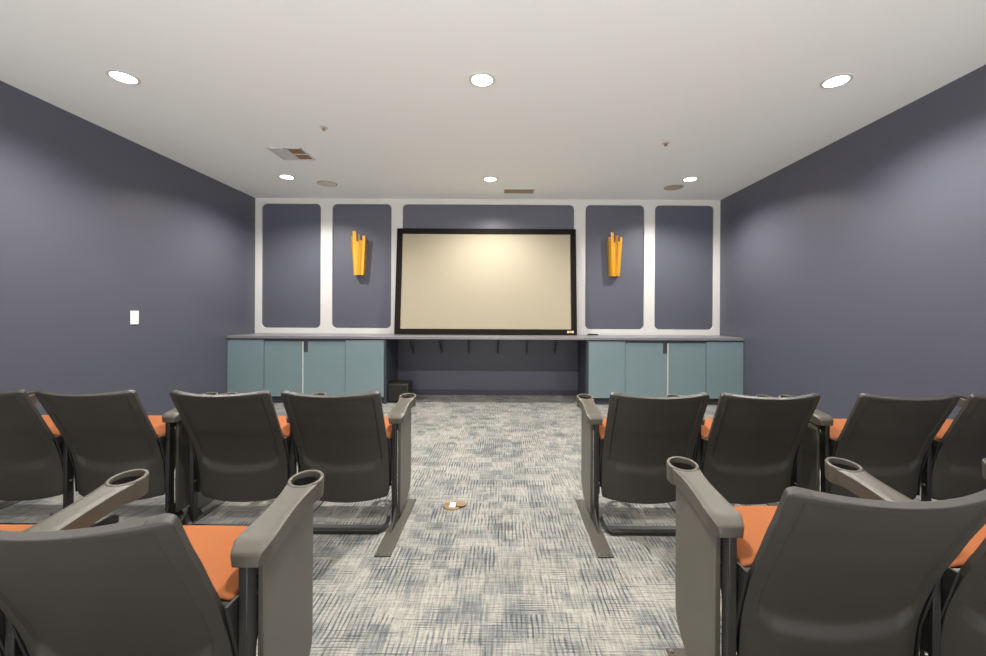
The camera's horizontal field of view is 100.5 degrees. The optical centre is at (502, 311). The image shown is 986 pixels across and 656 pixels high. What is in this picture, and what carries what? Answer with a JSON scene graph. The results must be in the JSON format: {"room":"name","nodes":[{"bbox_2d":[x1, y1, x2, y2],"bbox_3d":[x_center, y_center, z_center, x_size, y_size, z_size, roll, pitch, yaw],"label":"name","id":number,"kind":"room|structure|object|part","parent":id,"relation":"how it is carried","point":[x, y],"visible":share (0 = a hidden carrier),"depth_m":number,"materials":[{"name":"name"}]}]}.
{"room":"screening room","nodes":[
{"label":"screening room","id":0,"kind":"room"},
{"bbox_2d":[0,81,254,415],"bbox_3d":[-3.521,-0.223,2.438,0.100,2.750,6.675,0,0,0],"label":"wall","id":1,"kind":"structure","parent":0,"point":[98,226],"depth_m":3.62,"materials":[{"name":"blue paint"}]},
{"bbox_2d":[130,311,138,323],"bbox_3d":[-3.466,0.052,3.865,0.011,0.128,0.084,0,0,0],"label":"light switch","id":2,"kind":"object","parent":1,"relation":"attached to","point":[134,315],"visible":1,"depth_m":3.86,"materials":[{"name":"white plastic"}]},
{"bbox_2d":[0,395,938,655],"bbox_3d":[-0.217,1.218,2.487,6.722,0.100,6.775,0,0,0],"label":"floor","id":3,"kind":"structure","parent":0,"point":[516,569],"depth_m":1.98,"materials":[{"name":"carpet"}]},
{"bbox_2d":[0,389,73,524],"bbox_3d":[-2.672,0.772,2.276,0.676,0.766,0.652,0,0,0],"label":"seat","id":4,"kind":"object","parent":3,"relation":"on","point":[35,462],"visible":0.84,"depth_m":2.23,"materials":[{"name":"grey plastic"}]},
{"bbox_3d":[-2.973,1.150,2.248,0.077,0.008,0.596,0,0,0],"label":"plate","id":5,"kind":"part","parent":4,"relation":"part of","materials":[{"name":"grey metal"}]},
{"bbox_3d":[-2.951,0.552,2.424,0.105,0.101,0.358,0,0,0],"label":"armrest","id":6,"kind":"part","parent":4,"relation":"part of","materials":[{"name":"grey plastic"}]},
{"bbox_2d":[42,415,60,435],"bbox_3d":[-2.671,0.678,2.379,0.507,0.113,0.280,0,0,0],"label":"seat cushion","id":7,"kind":"object","parent":4,"relation":"on","point":[49,422],"depth_m":2.33,"materials":[{"name":"orange fabric"}]},
{"bbox_3d":[-2.398,0.875,2.384,0.023,0.548,0.273,0,0,0],"label":"post","id":8,"kind":"part","parent":4,"relation":"part of","materials":[{"name":"black metal"}]},
{"bbox_2d":[0,469,148,655],"bbox_3d":[-1.457,0.778,1.011,0.676,0.766,0.652,0,0,0],"label":"seat","id":9,"kind":"object","parent":3,"relation":"on","point":[125,487],"visible":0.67,"depth_m":1.17,"materials":[{"name":"grey plastic"}]},
{"bbox_2d":[0,524,32,530],"bbox_3d":[-1.456,0.684,1.114,0.507,0.113,0.280,0,0,0],"label":"seat cushion","id":10,"kind":"object","parent":9,"relation":"on","point":[9,527],"depth_m":1.20,"materials":[{"name":"orange fabric"}]},
{"bbox_3d":[-1.183,0.881,1.119,0.023,0.548,0.273,0,0,0],"label":"post","id":11,"kind":"part","parent":9,"relation":"part of","materials":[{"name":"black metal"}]},
{"bbox_3d":[-1.176,0.560,1.159,0.105,0.101,0.358,0,0,0],"label":"armrest","id":12,"kind":"part","parent":9,"relation":"part of","materials":[{"name":"grey plastic"}]},
{"bbox_2d":[34,389,217,525],"bbox_3d":[-2.078,0.775,2.276,0.609,0.766,0.652,0,0,0],"label":"seat","id":13,"kind":"object","parent":3,"relation":"on","point":[105,435],"visible":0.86,"depth_m":2.22,"materials":[{"name":"grey plastic"}]},
{"bbox_2d":[148,415,175,435],"bbox_3d":[-2.111,0.681,2.379,0.507,0.113,0.280,0,0,0],"label":"seat cushion","id":14,"kind":"object","parent":13,"relation":"on","point":[160,428],"depth_m":2.34,"materials":[{"name":"orange fabric"}]},
{"bbox_3d":[-1.838,0.878,2.384,0.023,0.548,0.273,0,0,0],"label":"post","id":15,"kind":"part","parent":13,"relation":"part of","materials":[{"name":"black metal"}]},
{"bbox_3d":[-1.818,0.843,2.421,0.016,0.545,0.266,0,0,0],"label":"panel","id":16,"kind":"part","parent":13,"relation":"part of","materials":[{"name":"grey plastic"}]},
{"bbox_3d":[-1.831,0.557,2.424,0.105,0.101,0.358,0,0,0],"label":"armrest","id":17,"kind":"part","parent":13,"relation":"part of","materials":[{"name":"grey plastic"}]},
{"bbox_3d":[-1.814,1.156,2.248,0.077,0.008,0.596,0,0,0],"label":"plate","id":18,"kind":"part","parent":13,"relation":"part of","materials":[{"name":"grey metal"}]},
{"bbox_2d":[0,470,323,655],"bbox_3d":[-0.863,0.781,1.011,0.609,0.766,0.652,0,0,0],"label":"seat","id":19,"kind":"object","parent":3,"relation":"on","point":[157,585],"visible":1,"depth_m":0.94,"materials":[{"name":"grey plastic"}]},
{"bbox_2d":[183,525,257,601],"bbox_3d":[-0.896,0.687,1.114,0.507,0.113,0.280,0,0,0],"label":"seat cushion","id":20,"kind":"object","parent":19,"relation":"on","point":[213,545],"depth_m":1.10,"materials":[{"name":"orange fabric"}]},
{"bbox_3d":[-0.623,0.884,1.119,0.023,0.548,0.273,0,0,0],"label":"post","id":21,"kind":"part","parent":19,"relation":"part of","materials":[{"name":"black metal"}]},
{"bbox_3d":[-0.616,0.563,1.159,0.105,0.101,0.358,0,0,0],"label":"armrest","id":22,"kind":"part","parent":19,"relation":"part of","materials":[{"name":"grey plastic"}]},
{"bbox_3d":[-0.603,0.849,1.156,0.016,0.545,0.266,0,0,0],"label":"panel","id":23,"kind":"part","parent":19,"relation":"part of","materials":[{"name":"grey plastic"}]},
{"bbox_2d":[170,390,326,525],"bbox_3d":[-1.430,0.778,2.276,0.676,0.766,0.652,0,0,0],"label":"seat","id":24,"kind":"object","parent":3,"relation":"on","point":[241,450],"visible":0.87,"depth_m":2.22,"materials":[{"name":"grey plastic"}]},
{"bbox_3d":[-1.705,0.879,2.384,0.023,0.548,0.273,0,0,0],"label":"post","id":25,"kind":"part","parent":24,"relation":"part of","materials":[{"name":"black metal"}]},
{"bbox_3d":[-1.724,0.843,2.421,0.016,0.545,0.266,0,0,0],"label":"panel","id":26,"kind":"part","parent":24,"relation":"part of","materials":[{"name":"grey plastic"}]},
{"bbox_3d":[-1.731,1.156,2.248,0.077,0.008,0.596,0,0,0],"label":"plate","id":27,"kind":"part","parent":24,"relation":"part of","materials":[{"name":"grey metal"}]},
{"bbox_3d":[-1.709,0.558,2.424,0.105,0.101,0.358,0,0,0],"label":"armrest","id":28,"kind":"part","parent":24,"relation":"part of","materials":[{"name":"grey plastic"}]},
{"bbox_2d":[278,416,289,436],"bbox_3d":[-1.429,0.684,2.379,0.507,0.113,0.280,0,0,0],"label":"seat cushion","id":29,"kind":"object","parent":24,"relation":"on","point":[285,427],"depth_m":2.34,"materials":[{"name":"orange fabric"}]},
{"bbox_3d":[-1.156,0.881,2.384,0.023,0.548,0.273,0,0,0],"label":"post","id":30,"kind":"part","parent":24,"relation":"part of","materials":[{"name":"black metal"}]},
{"bbox_3d":[-1.149,0.560,2.424,0.105,0.101,0.358,0,0,0],"label":"armrest","id":31,"kind":"part","parent":24,"relation":"part of","materials":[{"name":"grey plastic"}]},
{"bbox_3d":[-1.132,1.159,2.248,0.077,0.008,0.596,0,0,0],"label":"plate","id":32,"kind":"part","parent":24,"relation":"part of","materials":[{"name":"grey metal"}]},
{"bbox_2d":[227,338,384,402],"bbox_3d":[-2.482,0.748,5.465,1.982,0.819,0.591,0,0,0],"label":"base cabinet","id":33,"kind":"object","parent":3,"relation":"on","point":[304,366],"visible":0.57,"depth_m":5.18,"materials":[{"name":"blue laminate"}]},
{"bbox_3d":[-3.241,0.707,5.179,0.455,0.713,0.016,0,0,0],"label":"door","id":34,"kind":"part","parent":33,"relation":"part of","materials":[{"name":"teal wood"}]},
{"bbox_3d":[-2.764,0.718,5.186,0.486,0.695,0.016,0,0,0],"label":"door","id":35,"kind":"part","parent":33,"relation":"part of","materials":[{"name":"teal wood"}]},
{"bbox_3d":[-2.485,0.440,5.190,0.057,0.135,0.008,0,0,0],"label":"finger pull","id":36,"kind":"part","parent":33,"relation":"part of","materials":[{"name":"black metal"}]},
{"bbox_3d":[-2.480,0.353,5.192,1.982,0.030,0.010,0,0,0],"label":"rail","id":37,"kind":"part","parent":33,"relation":"part of","materials":[{"name":"blue laminate"}]},
{"bbox_3d":[-2.250,0.721,5.186,0.529,0.695,0.016,0,0,0],"label":"door","id":38,"kind":"part","parent":33,"relation":"part of","materials":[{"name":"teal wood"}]},
{"bbox_3d":[-1.738,0.714,5.179,0.484,0.713,0.016,0,0,0],"label":"door","id":39,"kind":"part","parent":33,"relation":"part of","materials":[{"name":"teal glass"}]},
{"bbox_2d":[227,333,743,340],"bbox_3d":[-0.213,0.331,5.468,6.518,0.035,0.611,0,0,0],"label":"countertop","id":40,"kind":"structure","parent":33,"relation":"on","point":[253,335],"depth_m":5.16,"materials":[{"name":"grey laminate"}]},
{"bbox_2d":[394,228,576,334],"bbox_3d":[-0.225,-0.425,5.658,2.490,1.474,0.168,0,0,0],"label":"projection screen","id":41,"kind":"object","parent":40,"relation":"on","point":[450,281],"visible":1,"depth_m":5.65,"materials":[{"name":"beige fabric"}]},
{"bbox_2d":[281,390,415,556],"bbox_3d":[-0.836,0.781,2.276,0.609,0.766,0.652,0,0,0],"label":"seat","id":42,"kind":"object","parent":3,"relation":"on","point":[349,438],"visible":0.97,"depth_m":2.21,"materials":[{"name":"grey plastic"}]},
{"bbox_2d":[384,417,391,437],"bbox_3d":[-0.869,0.687,2.379,0.507,0.113,0.280,0,0,0],"label":"seat cushion","id":43,"kind":"object","parent":42,"relation":"on","point":[388,426],"depth_m":2.33,"materials":[{"name":"orange fabric"}]},
{"bbox_3d":[-0.596,0.884,2.384,0.023,0.548,0.273,0,0,0],"label":"post","id":44,"kind":"part","parent":42,"relation":"part of","materials":[{"name":"black metal"}]},
{"bbox_3d":[-0.572,1.162,2.248,0.077,0.008,0.596,0,0,0],"label":"plate","id":45,"kind":"part","parent":42,"relation":"part of","materials":[{"name":"grey metal"}]},
{"bbox_3d":[-0.589,0.563,2.424,0.105,0.101,0.358,0,0,0],"label":"armrest","id":46,"kind":"part","parent":42,"relation":"part of","materials":[{"name":"grey plastic"}]},
{"bbox_3d":[-0.576,0.849,2.421,0.016,0.545,0.266,0,0,0],"label":"panel","id":47,"kind":"part","parent":42,"relation":"part of","materials":[{"name":"grey plastic"}]},
{"bbox_2d":[384,339,397,403],"bbox_3d":[-1.480,0.752,5.471,0.019,0.819,0.583,0,0,0],"label":"panel","id":48,"kind":"object","parent":3,"relation":"on","point":[391,345],"visible":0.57,"depth_m":5.38,"materials":[{"name":"blue laminate"}]},
{"bbox_2d":[387,380,412,402],"bbox_3d":[-1.340,1.040,5.376,0.266,0.245,0.288,0,0,0],"label":"subwoofer","id":49,"kind":"object","parent":3,"relation":"on","point":[395,388],"visible":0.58,"depth_m":5.23,"materials":[{"name":"grey plastic"}]},
{"bbox_2d":[388,385,406,400],"bbox_3d":[-1.340,1.034,5.236,0.236,0.198,0.007,0,0,0],"label":"grille","id":50,"kind":"object","parent":49,"relation":"attached to","point":[394,391],"depth_m":5.23,"materials":[{"name":"black fabric"}]},
{"bbox_2d":[443,501,465,509],"bbox_3d":[-0.288,1.161,2.468,0.140,0.011,0.112,0,0,0],"label":"floor outlet","id":51,"kind":"object","parent":3,"relation":"on","point":[450,505],"visible":1,"depth_m":2.46,"materials":[{"name":"gold metal"}]},
{"bbox_2d":[578,340,587,393],"bbox_3d":[1.071,0.765,5.471,0.019,0.819,0.583,0,0,0],"label":"panel","id":52,"kind":"object","parent":3,"relation":"on","point":[582,344],"visible":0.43,"depth_m":5.40,"materials":[{"name":"blue laminate"}]},
{"bbox_2d":[576,392,709,557],"bbox_3d":[0.760,0.789,2.276,0.609,0.766,0.652,0,0,0],"label":"seat","id":53,"kind":"object","parent":3,"relation":"on","point":[633,445],"visible":0.91,"depth_m":2.21,"materials":[{"name":"grey plastic"}]},
{"bbox_3d":[0.499,0.854,2.421,0.016,0.545,0.266,0,0,0],"label":"panel","id":54,"kind":"part","parent":53,"relation":"part of","materials":[{"name":"grey plastic"}]},
{"bbox_3d":[0.514,0.568,2.424,0.105,0.101,0.358,0,0,0],"label":"armrest","id":55,"kind":"part","parent":53,"relation":"part of","materials":[{"name":"grey plastic"}]},
{"bbox_3d":[0.492,1.167,2.248,0.077,0.008,0.596,0,0,0],"label":"plate","id":56,"kind":"part","parent":53,"relation":"part of","materials":[{"name":"grey metal"}]},
{"bbox_3d":[0.518,0.889,2.384,0.023,0.548,0.273,0,0,0],"label":"post","id":57,"kind":"part","parent":53,"relation":"part of","materials":[{"name":"black metal"}]},
{"bbox_2d":[593,418,606,438],"bbox_3d":[0.794,0.695,2.379,0.507,0.113,0.280,0,0,0],"label":"seat cushion","id":58,"kind":"object","parent":53,"relation":"on","point":[600,428],"depth_m":2.31,"materials":[{"name":"orange fabric"}]},
{"bbox_2d":[588,340,743,404],"bbox_3d":[2.063,0.769,5.465,1.962,0.819,0.591,0,0,0],"label":"base cabinet","id":59,"kind":"object","parent":3,"relation":"on","point":[652,368],"visible":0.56,"depth_m":5.18,"materials":[{"name":"blue laminate"}]},
{"bbox_3d":[1.316,0.729,5.179,0.457,0.713,0.016,0,0,0],"label":"door","id":60,"kind":"part","parent":59,"relation":"part of","materials":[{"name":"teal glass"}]},
{"bbox_3d":[1.817,0.740,5.186,0.533,0.695,0.016,0,0,0],"label":"door","id":61,"kind":"part","parent":59,"relation":"part of","materials":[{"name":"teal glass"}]},
{"bbox_3d":[2.057,0.461,5.190,0.057,0.135,0.008,0,0,0],"label":"finger pull","id":62,"kind":"part","parent":59,"relation":"part of","materials":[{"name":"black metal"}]},
{"bbox_3d":[2.064,0.375,5.192,1.962,0.030,0.010,0,0,0],"label":"rail","id":63,"kind":"part","parent":59,"relation":"part of","materials":[{"name":"grey laminate"}]},
{"bbox_3d":[2.328,0.743,5.186,0.477,0.695,0.016,0,0,0],"label":"door","id":64,"kind":"part","parent":59,"relation":"part of","materials":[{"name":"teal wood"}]},
{"bbox_3d":[2.806,0.736,5.179,0.466,0.713,0.016,0,0,0],"label":"door","id":65,"kind":"part","parent":59,"relation":"part of","materials":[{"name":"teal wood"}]},
{"bbox_2d":[666,392,820,511],"bbox_3d":[1.353,0.792,2.276,0.676,0.766,0.652,0,0,0],"label":"seat","id":66,"kind":"object","parent":3,"relation":"on","point":[749,451],"visible":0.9,"depth_m":2.21,"materials":[{"name":"grey plastic"}]},
{"bbox_3d":[1.052,1.170,2.248,0.077,0.008,0.596,0,0,0],"label":"plate","id":67,"kind":"part","parent":66,"relation":"part of","materials":[{"name":"grey metal"}]},
{"bbox_3d":[1.074,0.571,2.424,0.105,0.101,0.358,0,0,0],"label":"armrest","id":68,"kind":"part","parent":66,"relation":"part of","materials":[{"name":"grey plastic"}]},
{"bbox_3d":[1.078,0.892,2.384,0.023,0.548,0.273,0,0,0],"label":"post","id":69,"kind":"part","parent":66,"relation":"part of","materials":[{"name":"black metal"}]},
{"bbox_2d":[701,418,712,438],"bbox_3d":[1.354,0.698,2.379,0.507,0.113,0.280,0,0,0],"label":"seat cushion","id":70,"kind":"object","parent":66,"relation":"on","point":[705,428],"depth_m":2.34,"materials":[{"name":"orange fabric"}]},
{"bbox_3d":[1.651,1.172,2.248,0.077,0.008,0.596,0,0,0],"label":"plate","id":71,"kind":"part","parent":66,"relation":"part of","materials":[{"name":"grey metal"}]},
{"bbox_3d":[1.627,0.895,2.384,0.023,0.548,0.273,0,0,0],"label":"post","id":72,"kind":"part","parent":66,"relation":"part of","materials":[{"name":"black metal"}]},
{"bbox_2d":[666,456,985,655],"bbox_3d":[0.872,0.789,1.151,0.609,0.766,0.652,0,0,0],"label":"seat","id":73,"kind":"object","parent":3,"relation":"on","point":[812,573],"visible":1,"depth_m":1.10,"materials":[{"name":"grey plastic"}]},
{"bbox_3d":[0.604,1.167,1.123,0.077,0.008,0.596,0,0,0],"label":"plate","id":74,"kind":"part","parent":73,"relation":"part of","materials":[{"name":"grey metal"}]},
{"bbox_3d":[0.611,0.855,1.296,0.016,0.545,0.266,0,0,0],"label":"panel","id":75,"kind":"part","parent":73,"relation":"part of","materials":[{"name":"grey plastic"}]},
{"bbox_3d":[0.626,0.569,1.299,0.105,0.101,0.357,0,0,0],"label":"armrest","id":76,"kind":"part","parent":73,"relation":"part of","materials":[{"name":"grey plastic"}]},
{"bbox_3d":[0.630,0.890,1.258,0.023,0.548,0.273,0,0,0],"label":"post","id":77,"kind":"part","parent":73,"relation":"part of","materials":[{"name":"black metal"}]},
{"bbox_2d":[721,506,776,567],"bbox_3d":[0.906,0.696,1.254,0.507,0.113,0.280,0,0,0],"label":"seat cushion","id":78,"kind":"object","parent":73,"relation":"on","point":[756,519],"depth_m":1.23,"materials":[{"name":"orange fabric"}]},
{"bbox_2d":[778,393,960,499],"bbox_3d":[2.025,0.795,2.276,0.609,0.766,0.652,0,0,0],"label":"seat","id":79,"kind":"object","parent":3,"relation":"on","point":[890,438],"visible":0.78,"depth_m":2.21,"materials":[{"name":"grey plastic"}]},
{"bbox_3d":[1.779,0.574,2.424,0.105,0.101,0.358,0,0,0],"label":"armrest","id":80,"kind":"part","parent":79,"relation":"part of","materials":[{"name":"grey plastic"}]},
{"bbox_3d":[1.764,0.860,2.421,0.016,0.545,0.266,0,0,0],"label":"panel","id":81,"kind":"part","parent":79,"relation":"part of","materials":[{"name":"grey plastic"}]},
{"bbox_3d":[1.783,0.895,2.384,0.023,0.548,0.273,0,0,0],"label":"post","id":82,"kind":"part","parent":79,"relation":"part of","materials":[{"name":"black metal"}]},
{"bbox_2d":[820,419,846,439],"bbox_3d":[2.059,0.701,2.379,0.507,0.113,0.280,0,0,0],"label":"seat cushion","id":83,"kind":"object","parent":79,"relation":"on","point":[834,431],"depth_m":2.33,"materials":[{"name":"orange fabric"}]},
{"bbox_2d":[825,457,985,655],"bbox_3d":[1.465,0.792,1.151,0.676,0.766,0.652,0,0,0],"label":"seat","id":84,"kind":"object","parent":3,"relation":"on","point":[954,624],"visible":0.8,"depth_m":1.12,"materials":[{"name":"grey plastic"}]},
{"bbox_3d":[1.186,0.572,1.299,0.105,0.101,0.357,0,0,0],"label":"armrest","id":85,"kind":"part","parent":84,"relation":"part of","materials":[{"name":"grey plastic"}]},
{"bbox_3d":[1.190,0.893,1.258,0.023,0.548,0.273,0,0,0],"label":"post","id":86,"kind":"part","parent":84,"relation":"part of","materials":[{"name":"black metal"}]},
{"bbox_2d":[949,524,985,568],"bbox_3d":[1.466,0.698,1.254,0.507,0.113,0.280,0,0,0],"label":"seat cushion","id":87,"kind":"object","parent":84,"relation":"on","point":[973,544],"depth_m":1.16,"materials":[{"name":"orange fabric"}]},
{"bbox_3d":[1.746,0.574,1.299,0.105,0.101,0.357,0,0,0],"label":"armrest","id":88,"kind":"part","parent":84,"relation":"part of","materials":[{"name":"grey plastic"}]},
{"bbox_2d":[921,394,985,501],"bbox_3d":[2.618,0.798,2.276,0.676,0.766,0.652,0,0,0],"label":"seat","id":89,"kind":"object","parent":3,"relation":"on","point":[952,469],"visible":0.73,"depth_m":2.23,"materials":[{"name":"grey plastic"}]},
{"bbox_3d":[2.343,0.898,2.384,0.023,0.548,0.273,0,0,0],"label":"post","id":90,"kind":"part","parent":89,"relation":"part of","materials":[{"name":"black metal"}]},
{"bbox_2d":[934,419,953,439],"bbox_3d":[2.619,0.704,2.379,0.507,0.113,0.280,0,0,0],"label":"seat cushion","id":91,"kind":"object","parent":89,"relation":"on","point":[947,423],"depth_m":2.34,"materials":[{"name":"orange fabric"}]},
{"bbox_3d":[2.899,0.580,2.424,0.105,0.101,0.358,0,0,0],"label":"armrest","id":92,"kind":"part","parent":89,"relation":"part of","materials":[{"name":"grey plastic"}]},
{"bbox_2d":[262,204,712,394],"bbox_3d":[-0.210,-0.207,5.825,6.722,2.750,0.100,0,0,0],"label":"wall","id":93,"kind":"structure","parent":0,"point":[291,259],"depth_m":5.78,"materials":[{"name":"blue paint"}]},
{"bbox_2d":[351,231,367,274],"bbox_3d":[-1.996,-0.815,5.708,0.196,0.605,0.131,0,0,0],"label":"wall sconce","id":94,"kind":"object","parent":93,"relation":"attached to","point":[359,248],"visible":1,"depth_m":5.67,"materials":[{"name":"yellow metal"}]},
{"bbox_2d":[409,339,413,353],"bbox_3d":[-1.254,0.467,5.604,0.032,0.243,0.339,0,0,0],"label":"bracket","id":95,"kind":"object","parent":93,"relation":"attached to","point":[412,344],"visible":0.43,"depth_m":5.77,"materials":[{"name":"black metal"}]},
{"bbox_2d":[438,339,442,353],"bbox_3d":[-0.857,0.468,5.604,0.032,0.243,0.339,0,0,0],"label":"bracket","id":96,"kind":"object","parent":93,"relation":"attached to","point":[440,340],"visible":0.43,"depth_m":5.77,"materials":[{"name":"black metal"}]},
{"bbox_3d":[-0.857,0.468,5.771,0.032,0.243,0.006,0,0,0],"label":"wall leg","id":97,"kind":"part","parent":96,"relation":"part of","materials":[{"name":"black metal"}]},
{"bbox_2d":[255,198,719,334],"bbox_3d":[-0.208,-0.635,5.762,6.522,1.896,0.026,0,0,0],"label":"trim","id":98,"kind":"structure","parent":93,"relation":"attached to","point":[326,326],"depth_m":5.75,"materials":[{"name":"grey paint"}]},
{"bbox_2d":[413,389,576,394],"bbox_3d":[-0.215,1.131,5.769,2.538,0.075,0.012,0,0,0],"label":"baseboard","id":99,"kind":"structure","parent":93,"relation":"attached to","point":[415,391],"depth_m":5.76,"materials":[{"name":"grey paint"}]},
{"bbox_2d":[525,340,527,353],"bbox_3d":[0.341,0.474,5.604,0.032,0.243,0.339,0,0,0],"label":"bracket","id":100,"kind":"object","parent":93,"relation":"attached to","point":[526,347],"visible":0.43,"depth_m":5.77,"materials":[{"name":"black metal"}]},
{"bbox_2d":[554,340,557,353],"bbox_3d":[0.739,0.476,5.604,0.032,0.243,0.339,0,0,0],"label":"bracket","id":101,"kind":"object","parent":93,"relation":"attached to","point":[555,342],"visible":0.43,"depth_m":5.77,"materials":[{"name":"black metal"}]},
{"bbox_2d":[607,232,622,276],"bbox_3d":[1.563,-0.798,5.708,0.196,0.605,0.131,0,0,0],"label":"wall sconce","id":102,"kind":"object","parent":93,"relation":"attached to","point":[614,249],"visible":1,"depth_m":5.67,"materials":[{"name":"yellow"}]},
{"bbox_2d":[0,0,985,199],"bbox_3d":[-0.203,-1.632,2.487,6.722,0.100,6.775,0,0,0],"label":"ceiling","id":103,"kind":"structure","parent":0,"point":[584,98],"depth_m":2.83,"materials":[{"name":"white paint"}]},
{"bbox_2d":[105,69,140,84],"bbox_3d":[-2.568,-1.590,2.780,0.178,0.007,0.178,0,0,0],"label":"recessed light","id":104,"kind":"object","parent":103,"relation":"in","point":[118,75],"visible":1,"depth_m":2.77,"materials":[{"name":"grey paint"}]},
{"bbox_2d":[278,174,294,178],"bbox_3d":[-2.539,-1.590,4.830,0.178,0.007,0.178,0,0,0],"label":"recessed light","id":105,"kind":"object","parent":103,"relation":"in","point":[284,176],"visible":1,"depth_m":4.81,"materials":[{"name":"grey paint"}]},
{"bbox_2d":[267,147,315,159],"bbox_3d":[-2.112,-1.587,4.120,0.330,0.007,0.310,0,0,0],"label":"ceiling vent","id":106,"kind":"object","parent":103,"relation":"in","point":[284,153],"visible":1,"depth_m":4.10,"materials":[{"name":"white metal"}]},
{"bbox_2d":[320,126,327,130],"bbox_3d":[-1.532,-1.573,3.520,0.068,0.028,0.068,0,0,0],"label":"sprinkler head","id":107,"kind":"object","parent":103,"relation":"attached to","point":[324,128],"visible":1,"depth_m":3.51},
{"bbox_2d":[317,181,336,186],"bbox_3d":[-2.170,-1.587,5.080,0.236,0.006,0.236,0,0,0],"label":"ceiling speaker","id":108,"kind":"object","parent":103,"relation":"attached to","point":[323,183],"visible":1,"depth_m":5.06,"materials":[{"name":"beige metal"}]},
{"bbox_2d":[469,72,494,86],"bbox_3d":[-0.138,-1.578,2.790,0.178,0.007,0.178,0,0,0],"label":"recessed light","id":109,"kind":"object","parent":103,"relation":"in","point":[479,79],"visible":1,"depth_m":2.78,"materials":[{"name":"grey paint"}]},
{"bbox_2d":[483,176,497,180],"bbox_3d":[-0.145,-1.578,4.870,0.178,0.007,0.178,0,0,0],"label":"recessed light","id":110,"kind":"object","parent":103,"relation":"in","point":[488,178],"visible":1,"depth_m":4.84,"materials":[{"name":"grey paint"}]},
{"bbox_2d":[504,189,534,193],"bbox_3d":[0.216,-1.577,5.357,0.400,0.005,0.194,0,0,0],"label":"ceiling vent","id":111,"kind":"object","parent":103,"relation":"in","point":[506,191],"visible":1,"depth_m":5.36,"materials":[{"name":"beige metal"}]},
{"bbox_2d":[664,184,683,189],"bbox_3d":[2.155,-1.567,5.160,0.236,0.006,0.236,0,0,0],"label":"ceiling speaker","id":112,"kind":"object","parent":103,"relation":"attached to","point":[675,186],"visible":1,"depth_m":5.15,"materials":[{"name":"beige metal"}]},
{"bbox_2d":[682,176,698,181],"bbox_3d":[2.217,-1.567,4.840,0.178,0.007,0.178,0,0,0],"label":"recessed light","id":113,"kind":"object","parent":103,"relation":"in","point":[687,179],"visible":1,"depth_m":4.84,"materials":[{"name":"grey paint"}]},
{"bbox_2d":[820,73,852,87],"bbox_3d":[2.268,-1.567,2.785,0.178,0.007,0.178,0,0,0],"label":"recessed light","id":114,"kind":"object","parent":103,"relation":"in","point":[840,79],"visible":1,"depth_m":2.77,"materials":[{"name":"white glass"}]},
{"bbox_2d":[720,65,985,418],"bbox_3d":[3.101,-0.191,2.438,0.100,2.750,6.675,0,0,0],"label":"wall","id":115,"kind":"structure","parent":0,"point":[856,266],"depth_m":3.40,"materials":[{"name":"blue paint"}]}
]}

